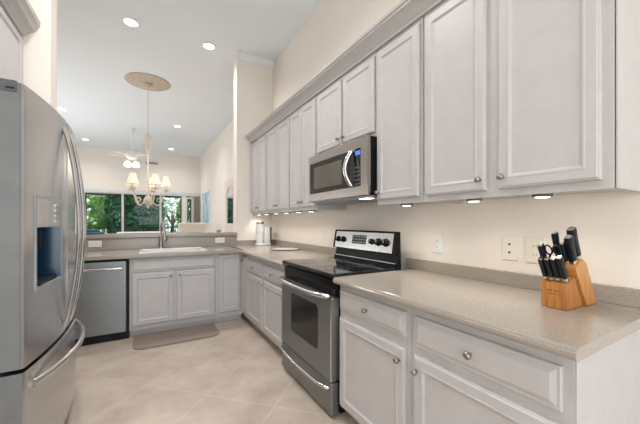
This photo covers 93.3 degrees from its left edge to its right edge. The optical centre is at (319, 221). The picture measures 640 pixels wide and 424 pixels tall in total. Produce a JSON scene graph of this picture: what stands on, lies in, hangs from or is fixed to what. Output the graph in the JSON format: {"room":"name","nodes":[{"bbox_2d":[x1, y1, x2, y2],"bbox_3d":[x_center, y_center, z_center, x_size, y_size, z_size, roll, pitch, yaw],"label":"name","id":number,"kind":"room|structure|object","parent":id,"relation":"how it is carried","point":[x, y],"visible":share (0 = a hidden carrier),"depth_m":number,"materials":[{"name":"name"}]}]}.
{"room":"kitchen","nodes":[
{"label":"kitchen","id":0,"kind":"room"},
{"bbox_2d":[21,0,56,110],"bbox_3d":[-2.224,-0.600,1.994,0.715,3.568,0.171,0,0,-30],"label":"wall","id":1,"kind":"structure","parent":0,"point":[39,46],"depth_m":2.08,"materials":[{"name":"paint"}]},
{"bbox_2d":[75,145,199,233],"bbox_3d":[-6.670,-0.600,10.017,5.029,3.568,0.160,0,0,-30],"label":"wall","id":2,"kind":"structure","parent":0,"point":[100,170],"depth_m":10.24,"materials":[{"name":"paint"}]},
{"bbox_2d":[84,192,122,231],"bbox_3d":[-7.013,0.115,9.799,1.027,2.140,0.128,0,0,-30],"label":"window","id":3,"kind":"structure","parent":2,"relation":"in","point":[86,193],"depth_m":9.95,"materials":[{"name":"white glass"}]},
{"bbox_2d":[84,188,199,195],"bbox_3d":[-5.931,-1.004,10.321,3.424,0.118,0.054,0,0,-30],"label":"trim","id":4,"kind":"structure","parent":2,"relation":"attached to","point":[85,189],"depth_m":10.15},
{"bbox_2d":[123,193,160,231],"bbox_3d":[-6.087,0.115,10.336,1.111,2.140,0.128,0,0,-30],"label":"window","id":5,"kind":"structure","parent":2,"relation":"in","point":[124,195],"depth_m":10.33,"materials":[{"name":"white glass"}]},
{"bbox_2d":[161,195,182,231],"bbox_3d":[-5.300,0.115,10.792,0.704,2.140,0.128,0,0,-30],"label":"window","id":6,"kind":"structure","parent":2,"relation":"in","point":[165,196],"depth_m":10.89,"materials":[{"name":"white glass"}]},
{"bbox_2d":[186,198,192,222],"bbox_3d":[-4.801,0.149,11.081,0.235,2.070,0.128,0,0,-30],"label":"window","id":7,"kind":"structure","parent":2,"relation":"in","point":[187,199],"depth_m":11.06,"materials":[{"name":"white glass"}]},
{"bbox_2d":[194,196,198,222],"bbox_3d":[-4.531,0.115,11.074,0.193,2.097,0.045,0,0,-30],"label":"curtain","id":8,"kind":"object","parent":2,"relation":"hanging from","point":[196,199],"visible":0.37,"depth_m":11.08,"materials":[{"name":"beige fabric"}]},
{"bbox_2d":[57,0,322,157],"bbox_3d":[-2.935,-2.438,3.679,5.457,0.107,14.873,0,0,-30],"label":"ceiling","id":9,"kind":"structure","parent":0,"point":[96,49],"depth_m":4.46,"materials":[{"name":"paint"}]},
{"bbox_2d":[122,17,139,26],"bbox_3d":[-2.253,-2.378,3.600,0.182,0.011,0.182,0,0,-30],"label":"recessed light","id":10,"kind":"object","parent":9,"relation":"in","point":[131,22],"visible":1,"depth_m":3.59,"materials":[{"name":"paint"}]},
{"bbox_2d":[109,128,153,167],"bbox_3d":[-4.829,-1.889,7.750,1.006,0.989,0.968,0,0,-30],"label":"ceiling fan","id":11,"kind":"object","parent":9,"relation":"hanging from","point":[131,155],"visible":0.99,"depth_m":7.66,"materials":[{"name":"white"}]},
{"bbox_2d":[124,72,169,90],"bbox_3d":[-2.929,-2.365,5.142,0.680,0.036,0.680,0,0,-30],"label":"ceiling medallion","id":12,"kind":"object","parent":9,"relation":"attached to","point":[136,79],"visible":0.98,"depth_m":5.06,"materials":[{"name":"paint"}]},
{"bbox_2d":[125,82,172,208],"bbox_3d":[-2.913,-1.286,5.158,0.713,2.127,0.727,0,0,-30],"label":"chandelier","id":13,"kind":"object","parent":12,"relation":"hanging from","point":[132,182],"visible":1,"depth_m":5.12,"materials":[{"name":"paint"}]},
{"bbox_2d":[202,42,215,49],"bbox_3d":[-1.503,-2.378,4.090,0.182,0.011,0.182,0,0,-30],"label":"recessed light","id":14,"kind":"object","parent":9,"relation":"in","point":[207,45],"visible":1,"depth_m":4.09,"materials":[{"name":"white"}]},
{"bbox_2d":[64,311,358,423],"bbox_3d":[-2.935,1.238,3.679,5.457,0.107,14.873,0,0,-30],"label":"floor","id":15,"kind":"structure","parent":0,"point":[237,375],"depth_m":2.17,"materials":[{"name":"tile"}]},
{"bbox_2d":[0,78,85,423],"bbox_3d":[-1.773,0.306,1.519,0.937,1.757,1.072,0,0,-30],"label":"refrigerator","id":16,"kind":"object","parent":15,"relation":"on","point":[41,180],"visible":1,"depth_m":1.33,"materials":[{"name":"grey metal"}]},
{"bbox_2d":[75,259,129,345],"bbox_3d":[-2.356,0.777,3.138,0.648,0.814,0.725,0,0,-30],"label":"dishwasher","id":17,"kind":"object","parent":15,"relation":"on","point":[102,307],"visible":0.52,"depth_m":2.94,"materials":[{"name":"silver metal"}]},
{"bbox_2d":[117,231,162,232],"bbox_3d":[-5.104,0.724,8.574,1.434,0.920,0.910,0,0,-30],"label":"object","id":18,"kind":"object","parent":15,"relation":"on","point":[145,231],"visible":0.02,"depth_m":8.27,"materials":[{"name":"white fabric"}]},
{"bbox_2d":[129,254,215,336],"bbox_3d":[-1.718,0.776,3.534,0.845,0.816,0.690,0,0,-30],"label":"base cabinet","id":19,"kind":"object","parent":15,"relation":"on","point":[171,292],"visible":1,"depth_m":3.25,"materials":[{"name":"paint"}]},
{"bbox_2d":[133,323,218,349],"bbox_3d":[-1.474,1.177,3.131,0.792,0.013,0.412,0,0,-30],"label":"floor mat","id":20,"kind":"object","parent":15,"relation":"on","point":[175,336],"visible":1,"depth_m":3.09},
{"bbox_2d":[178,223,204,231],"bbox_3d":[-3.454,0.601,8.053,0.685,1.166,0.706,0,0,-30],"label":"armchair","id":21,"kind":"object","parent":15,"relation":"on","point":[182,227],"visible":0.06,"depth_m":7.74,"materials":[{"name":"beige fabric"}]},
{"bbox_2d":[215,253,241,322],"bbox_3d":[-1.224,0.776,3.837,0.308,0.816,0.660,0,0,-30],"label":"base cabinet","id":22,"kind":"object","parent":15,"relation":"on","point":[229,265],"visible":0.89,"depth_m":3.56,"materials":[{"name":"paint"}]},
{"bbox_2d":[241,254,247,317],"bbox_3d":[-0.631,0.776,3.702,0.683,0.816,0.208,0,0,-30],"label":"base cabinet","id":23,"kind":"object","parent":15,"relation":"on","point":[244,257],"visible":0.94,"depth_m":3.54,"materials":[{"name":"paint"}]},
{"bbox_2d":[247,255,263,332],"bbox_3d":[-0.445,0.776,3.379,0.683,0.816,0.533,0,0,-30],"label":"base cabinet","id":24,"kind":"object","parent":15,"relation":"on","point":[255,278],"visible":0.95,"depth_m":3.18,"materials":[{"name":"paint"}]},
{"bbox_2d":[260,261,285,348],"bbox_3d":[-0.164,0.776,2.896,0.683,0.816,0.581,0,0,-30],"label":"base cabinet","id":25,"kind":"object","parent":15,"relation":"on","point":[272,286],"visible":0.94,"depth_m":2.74,"materials":[{"name":"paint"}]},
{"bbox_2d":[75,236,335,266],"bbox_3d":[-1.486,0.279,2.933,2.934,0.174,1.973,0,0,-30],"label":"countertop","id":26,"kind":"structure","parent":25,"relation":"on","point":[119,248],"depth_m":3.49,"materials":[{"name":"beige stone"}]},
{"bbox_2d":[88,240,101,246],"bbox_3d":[-2.552,0.248,3.425,0.123,0.073,0.009,0,0,-30],"label":"outlet","id":27,"kind":"object","parent":26,"relation":"attached to","point":[90,243],"visible":1,"depth_m":3.42,"materials":[{"name":"white plastic"}]},
{"bbox_2d":[75,232,236,238],"bbox_3d":[-2.283,0.167,3.775,2.398,0.044,0.380,0,0,-30],"label":"bar ledge","id":28,"kind":"object","parent":26,"relation":"on","point":[176,234],"visible":0.69,"depth_m":3.79,"materials":[{"name":"beige stone"}]},
{"bbox_2d":[81,229,103,234],"bbox_3d":[-2.682,0.117,3.541,0.235,0.054,0.171,0,0,-30],"label":"folded cloth","id":29,"kind":"object","parent":28,"relation":"on","point":[88,232],"visible":0.56,"depth_m":3.49,"materials":[{"name":"blue fabric"}]},
{"bbox_2d":[158,221,169,247],"bbox_3d":[-1.907,0.157,3.650,0.135,0.343,0.204,0,0,-13],"label":"faucet","id":30,"kind":"object","parent":26,"relation":"on","point":[161,237],"visible":0.93,"depth_m":3.69,"materials":[{"name":"silver metal"}]},
{"bbox_2d":[139,247,206,252],"bbox_3d":[-1.716,0.405,3.532,0.679,0.169,0.449,0,0,-30],"label":"sink","id":31,"kind":"object","parent":26,"relation":"in","point":[158,250],"visible":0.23,"depth_m":3.63,"materials":[{"name":"white ceramic"}]},
{"bbox_2d":[215,237,224,242],"bbox_3d":[-1.363,0.248,4.114,0.123,0.073,0.009,0,0,-30],"label":"outlet","id":32,"kind":"object","parent":26,"relation":"attached to","point":[222,239],"visible":1,"depth_m":4.11,"materials":[{"name":"white plastic"}]},
{"bbox_2d":[255,222,271,245],"bbox_3d":[-0.809,0.162,4.304,0.219,0.335,0.128,0,0,-30],"label":"canister","id":33,"kind":"object","parent":26,"relation":"on","point":[263,233],"visible":1,"depth_m":4.25,"materials":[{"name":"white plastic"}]},
{"bbox_2d":[272,247,299,250],"bbox_3d":[-0.402,0.323,3.601,0.336,0.012,0.336,0,0,-30],"label":"board","id":34,"kind":"object","parent":26,"relation":"on","point":[283,248],"visible":1,"depth_m":3.59,"materials":[{"name":"grey plastic"}]},
{"bbox_2d":[279,229,400,415],"bbox_3d":[0.102,0.625,2.261,0.660,1.118,0.775,0,0,-30],"label":"range","id":35,"kind":"object","parent":15,"relation":"on","point":[311,311],"visible":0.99,"depth_m":2.08,"materials":[{"name":"silver metal"}]},
{"bbox_2d":[282,257,395,277],"bbox_3d":[0.105,0.325,2.262,0.512,0.027,0.770,0,0,-30],"label":"cooktop","id":36,"kind":"object","parent":35,"relation":"in","point":[326,267],"depth_m":2.14,"materials":[{"name":"black glass"}]},
{"bbox_2d":[340,286,411,423],"bbox_3d":[0.514,0.776,1.726,0.683,0.816,0.562,0,0,-30],"label":"base cabinet","id":37,"kind":"object","parent":15,"relation":"on","point":[376,333],"visible":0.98,"depth_m":1.53,"materials":[{"name":"paint"}]},
{"bbox_2d":[410,309,639,423],"bbox_3d":[0.803,0.776,1.226,0.683,0.816,0.588,0,0,-30],"label":"base cabinet","id":38,"kind":"object","parent":15,"relation":"on","point":[461,374],"visible":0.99,"depth_m":1.01,"materials":[{"name":"paint"}]},
{"bbox_2d":[333,258,639,361],"bbox_3d":[0.651,0.312,1.488,0.686,0.107,1.234,0,0,-30],"label":"countertop","id":39,"kind":"structure","parent":38,"relation":"on","point":[504,304],"depth_m":1.19,"materials":[{"name":"beige stone"}]},
{"bbox_2d":[541,259,595,310],"bbox_3d":[0.996,0.236,1.206,0.238,0.186,0.094,0,0,-30],"label":"knife block","id":40,"kind":"object","parent":39,"relation":"on","point":[578,291],"visible":0.82,"depth_m":1.16,"materials":[{"name":"brown wood"}]},
{"bbox_2d":[537,243,546,257],"bbox_3d":[0.888,0.156,1.190,0.094,0.152,0.020,0,0,-30],"label":"kitchen knife","id":41,"kind":"object","parent":40,"relation":"in","point":[541,249],"visible":0.54,"depth_m":1.17,"materials":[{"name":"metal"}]},
{"bbox_2d":[538,257,548,279],"bbox_3d":[0.876,0.189,1.180,0.070,0.109,0.019,0,0,-30],"label":"kitchen knife","id":42,"kind":"object","parent":40,"relation":"in","point":[544,272],"visible":0.91,"depth_m":1.17,"materials":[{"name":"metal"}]},
{"bbox_2d":[544,256,554,280],"bbox_3d":[0.886,0.187,1.161,0.071,0.112,0.019,0,0,-30],"label":"kitchen knife","id":43,"kind":"object","parent":40,"relation":"in","point":[547,258],"visible":0.94,"depth_m":1.15,"materials":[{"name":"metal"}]},
{"bbox_2d":[544,244,561,257],"bbox_3d":[0.902,0.150,1.161,0.063,0.129,0.056,0,0,-30],"label":"scissors","id":44,"kind":"object","parent":40,"relation":"on","point":[549,246],"visible":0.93,"depth_m":1.15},
{"bbox_2d":[551,231,559,256],"bbox_3d":[0.936,0.108,1.190,0.067,0.145,0.020,0,0,-25],"label":"kitchen knife","id":45,"kind":"object","parent":40,"relation":"in","point":[554,235],"visible":0.52,"depth_m":1.18,"materials":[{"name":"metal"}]},
{"bbox_2d":[550,256,561,281],"bbox_3d":[0.896,0.186,1.143,0.074,0.116,0.020,0,0,-30],"label":"kitchen knife","id":46,"kind":"object","parent":40,"relation":"in","point":[553,262],"visible":0.92,"depth_m":1.13,"materials":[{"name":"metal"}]},
{"bbox_2d":[556,255,568,282],"bbox_3d":[0.905,0.183,1.124,0.077,0.121,0.020,0,0,-30],"label":"kitchen knife","id":47,"kind":"object","parent":40,"relation":"in","point":[559,259],"visible":0.99,"depth_m":1.11,"materials":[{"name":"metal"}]},
{"bbox_2d":[559,242,567,264],"bbox_3d":[0.942,0.131,1.164,0.054,0.110,0.017,0,0,-30],"label":"kitchen knife","id":48,"kind":"object","parent":40,"relation":"in","point":[561,245],"visible":0.78,"depth_m":1.15,"materials":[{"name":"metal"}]},
{"bbox_2d":[564,235,576,264],"bbox_3d":[0.955,0.115,1.149,0.074,0.134,0.026,0,0,-30],"label":"kitchen knife","id":49,"kind":"object","parent":40,"relation":"in","point":[568,239],"visible":0.94,"depth_m":1.14,"materials":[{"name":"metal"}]},
{"bbox_2d":[566,226,581,259],"bbox_3d":[0.986,0.091,1.171,0.085,0.149,0.029,0,0,-30],"label":"kitchen knife","id":50,"kind":"object","parent":40,"relation":"in","point":[571,230],"visible":0.67,"depth_m":1.15,"materials":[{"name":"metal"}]},
{"bbox_2d":[200,119,233,231],"bbox_3d":[-2.501,-0.600,8.105,0.268,3.568,7.648,0,0,-30],"label":"wall","id":51,"kind":"structure","parent":0,"point":[217,162],"depth_m":8.38,"materials":[{"name":"paint"}]},
{"bbox_2d":[201,189,210,224],"bbox_3d":[-3.805,-0.463,10.050,0.036,1.102,1.605,0,0,-30],"label":"painting","id":52,"kind":"object","parent":51,"relation":"attached to","point":[205,196],"visible":0.86,"depth_m":9.91,"materials":[{"name":"paint"}]},
{"bbox_2d":[225,177,233,231],"bbox_3d":[-2.101,-0.399,7.111,0.032,1.230,1.102,0,0,-30],"label":"mirror","id":53,"kind":"object","parent":51,"relation":"attached to","point":[229,184],"visible":0.63,"depth_m":7.21,"materials":[{"name":"beige mirror"}]},
{"bbox_2d":[234,53,272,255],"bbox_3d":[-0.985,-0.600,4.463,0.535,3.568,0.171,0,0,-30],"label":"wall column","id":54,"kind":"structure","parent":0,"point":[253,84],"depth_m":4.34,"materials":[{"name":"paint"}]},
{"bbox_2d":[237,51,273,68],"bbox_3d":[-0.925,-2.336,4.359,0.537,0.096,0.068,0,0,-30],"label":"trim","id":55,"kind":"structure","parent":54,"relation":"attached to","point":[242,56],"depth_m":4.35,"materials":[{"name":"paint"}]},
{"bbox_2d":[273,0,639,288],"bbox_3d":[1.179,-0.600,1.641,0.380,3.568,7.222,0,0,-30],"label":"wall","id":56,"kind":"structure","parent":0,"point":[607,224],"depth_m":1.85,"materials":[{"name":"paint"}]},
{"bbox_2d":[75,236,335,254],"bbox_3d":[-1.486,0.261,2.933,2.934,0.138,1.973,0,0,-30],"label":"backsplash","id":57,"kind":"structure","parent":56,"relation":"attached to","point":[199,241],"depth_m":3.73,"materials":[{"name":"beige stone"}]},
{"bbox_2d":[251,131,290,214],"bbox_3d":[-0.705,-0.632,4.138,0.372,1.042,0.628,0,0,-30],"label":"upper cabinet","id":58,"kind":"object","parent":56,"relation":"attached to","point":[259,146],"visible":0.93,"depth_m":4.01,"materials":[{"name":"paint"}]},
{"bbox_2d":[267,114,293,212],"bbox_3d":[-0.369,-0.632,3.558,0.372,1.042,0.697,0,0,-30],"label":"upper cabinet","id":59,"kind":"object","parent":56,"relation":"attached to","point":[278,136],"visible":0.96,"depth_m":3.43,"materials":[{"name":"paint"}]},
{"bbox_2d":[290,94,346,211],"bbox_3d":[-0.050,-0.632,3.007,0.372,1.042,0.562,0,0,-30],"label":"upper cabinet","id":60,"kind":"object","parent":56,"relation":"attached to","point":[303,121],"visible":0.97,"depth_m":2.90,"materials":[{"name":"paint"}]},
{"bbox_2d":[319,227,322,238],"bbox_3d":[0.010,0.120,3.271,0.009,0.123,0.077,0,0,-30],"label":"outlet","id":61,"kind":"object","parent":56,"relation":"attached to","point":[320,228],"visible":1,"depth_m":3.26,"materials":[{"name":"white plastic"}]},
{"bbox_2d":[245,0,442,142],"bbox_3d":[0.110,-1.186,2.690,0.415,0.097,3.985,0,0,-30],"label":"trim","id":62,"kind":"structure","parent":56,"relation":"attached to","point":[402,15],"depth_m":2.13,"materials":[{"name":"paint"}]},
{"bbox_2d":[317,49,377,153],"bbox_3d":[0.294,-0.862,2.414,0.372,0.583,0.795,0,0,-30],"label":"upper cabinet","id":63,"kind":"object","parent":56,"relation":"attached to","point":[346,108],"visible":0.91,"depth_m":2.25,"materials":[{"name":"paint"}]},
{"bbox_2d":[309,135,377,204],"bbox_3d":[0.253,-0.361,2.386,0.469,0.403,0.802,0,0,-30],"label":"microwave","id":64,"kind":"object","parent":63,"relation":"attached to","point":[346,173],"visible":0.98,"depth_m":2.17,"materials":[{"name":"silver metal"}]},
{"bbox_2d":[374,15,458,205],"bbox_3d":[0.592,-0.632,1.901,0.372,1.042,0.376,0,0,-30],"label":"upper cabinet","id":65,"kind":"object","parent":56,"relation":"attached to","point":[400,61],"visible":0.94,"depth_m":1.80,"materials":[{"name":"paint"}]},
{"bbox_2d":[401,203,412,205],"bbox_3d":[0.541,-0.111,1.884,0.073,0.025,0.073,0,0,-30],"label":"puck light","id":66,"kind":"object","parent":65,"relation":"attached to","point":[405,204],"visible":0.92,"depth_m":1.86,"materials":[{"name":"grey plastic"}]},
{"bbox_2d":[433,234,442,253],"bbox_3d":[0.765,0.143,1.967,0.009,0.123,0.077,0,0,-30],"label":"outlet","id":67,"kind":"object","parent":56,"relation":"attached to","point":[437,239],"visible":1,"depth_m":1.96,"materials":[{"name":"white plastic"}]},
{"bbox_2d":[502,236,517,260],"bbox_3d":[0.990,0.137,1.578,0.010,0.126,0.080,0,0,-30],"label":"outlet","id":68,"kind":"object","parent":56,"relation":"attached to","point":[509,243],"visible":1,"depth_m":1.57,"materials":[{"name":"beige plastic"}]},
{"bbox_2d":[406,258,639,307],"bbox_3d":[0.938,0.294,1.655,0.022,0.071,1.234,0,0,-30],"label":"backsplash","id":69,"kind":"structure","parent":56,"relation":"attached to","point":[618,295],"depth_m":1.55,"materials":[{"name":"beige stone"}]},
{"bbox_2d":[424,0,639,203],"bbox_3d":[0.887,-0.632,1.391,0.372,1.042,0.788,0,0,-30],"label":"upper cabinet","id":70,"kind":"object","parent":56,"relation":"attached to","point":[523,98],"visible":1,"depth_m":1.20,"materials":[{"name":"paint"}]},
{"bbox_2d":[466,198,481,201],"bbox_3d":[0.763,-0.111,1.500,0.073,0.025,0.073,0,0,-30],"label":"puck light","id":71,"kind":"object","parent":70,"relation":"attached to","point":[475,199],"visible":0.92,"depth_m":1.47,"materials":[{"name":"grey plastic"}]},
{"bbox_2d":[532,193,553,197],"bbox_3d":[0.914,-0.111,1.240,0.073,0.025,0.073,0,0,-30],"label":"puck light","id":72,"kind":"object","parent":70,"relation":"attached to","point":[547,195],"visible":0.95,"depth_m":1.22,"materials":[{"name":"grey plastic"}]},
{"bbox_2d":[526,237,544,263],"bbox_3d":[1.050,0.139,1.474,0.009,0.126,0.084,0,0,-30],"label":"outlet","id":73,"kind":"object","parent":56,"relation":"attached to","point":[532,253],"visible":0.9,"depth_m":1.48,"materials":[{"name":"beige plastic"}]},
{"bbox_2d":[531,243,538,248],"bbox_3d":[1.048,0.118,1.473,0.003,0.029,0.033,0,0,-30],"label":"receptacle","id":74,"kind":"object","parent":73,"relation":"attached to","point":[533,245],"depth_m":1.47,"materials":[{"name":"beige plastic"}]},
{"bbox_2d":[531,252,538,257],"bbox_3d":[1.048,0.161,1.473,0.003,0.029,0.033,0,0,-30],"label":"receptacle","id":75,"kind":"object","parent":73,"relation":"attached to","point":[533,254],"depth_m":1.47,"materials":[{"name":"beige plastic"}]},
{"bbox_3d":[-7.061,1.259,11.119,11.770,0.107,2.140,0,0,-30],"label":"floor","id":76,"kind":"structure","parent":0,"visible":0},
{"bbox_2d":[87,227,177,233],"bbox_3d":[-7.022,0.633,12.119,8.560,0.877,0.064,0,0,-30],"label":"deck railing","id":77,"kind":"object","parent":76,"relation":"on","point":[87,227],"visible":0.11,"depth_m":11.83,"materials":[{"name":"brown metal"}]},
{"bbox_2d":[142,197,144,231],"bbox_3d":[-7.084,-0.102,12.225,8.560,2.573,0.075,0,0,-30],"label":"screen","id":78,"kind":"object","parent":76,"relation":"on","point":[143,205],"visible":0.05,"depth_m":12.17,"materials":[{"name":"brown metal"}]},
{"bbox_3d":[-1.596,-0.600,0.034,0.160,3.568,7.222,0,0,-30],"label":"wall","id":79,"kind":"structure","parent":0,"visible":0},
{"bbox_2d":[0,0,40,83],"bbox_3d":[-1.914,-1.007,1.409,0.662,0.714,1.148,0,0,-30],"label":"upper cabinet","id":80,"kind":"object","parent":79,"relation":"attached to","point":[18,18],"visible":0.67,"depth_m":1.85,"materials":[{"name":"paint"}]},
{"label":"outside","id":81,"kind":"structure","parent":0,"visible":0},
{"bbox_3d":[-8.047,1.896,13.887,64.200,0.107,96.300,0,0,-30],"label":"ground","id":82,"kind":"structure","parent":81,"visible":0},
{"bbox_2d":[87,195,111,230],"bbox_3d":[-11.488,-0.428,14.374,2.910,4.649,2.361,0,0,-30],"label":"tree","id":83,"kind":"object","parent":82,"relation":"on","point":[91,217],"visible":0.12,"depth_m":14.49,"materials":[{"name":"green plant"}]},
{"bbox_2d":[94,195,130,233],"bbox_3d":[-11.691,-0.299,17.330,2.138,4.398,1.880,0,0,-30],"label":"tree","id":84,"kind":"object","parent":82,"relation":"on","point":[97,195],"visible":0.02,"depth_m":16.86,"materials":[{"name":"green plant"}]},
{"bbox_2d":[104,195,146,233],"bbox_3d":[-8.854,-0.238,13.784,1.710,4.267,1.438,0,0,-30],"label":"tree","id":85,"kind":"object","parent":82,"relation":"on","point":[112,217],"visible":0.48,"depth_m":13.44,"materials":[{"name":"green plant"}]},
{"bbox_2d":[89,196,168,230],"bbox_3d":[-14.189,-0.812,22.638,5.132,5.417,4.203,0,0,-30],"label":"tree","id":86,"kind":"object","parent":82,"relation":"on","point":[93,196],"visible":0.02,"depth_m":22.86,"materials":[{"name":"green plant"}]},
{"bbox_2d":[131,197,165,230],"bbox_3d":[-9.334,-0.300,16.352,1.753,4.391,1.410,0,0,-30],"label":"tree","id":87,"kind":"object","parent":82,"relation":"on","point":[152,212],"visible":0.2,"depth_m":16.16,"materials":[{"name":"green plant"}]},
{"bbox_2d":[163,198,179,232],"bbox_3d":[-8.878,0.067,18.326,2.330,3.659,1.835,0,0,-30],"label":"tree","id":88,"kind":"object","parent":82,"relation":"on","point":[172,220],"visible":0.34,"depth_m":18.17,"materials":[{"name":"green plant"}]},
{"bbox_2d":[175,196,191,230],"bbox_3d":[-7.408,-0.117,16.723,1.114,4.027,0.973,0,0,-30],"label":"tree","id":89,"kind":"object","parent":82,"relation":"on","point":[178,204],"visible":0.2,"depth_m":16.51,"materials":[{"name":"green plant"}]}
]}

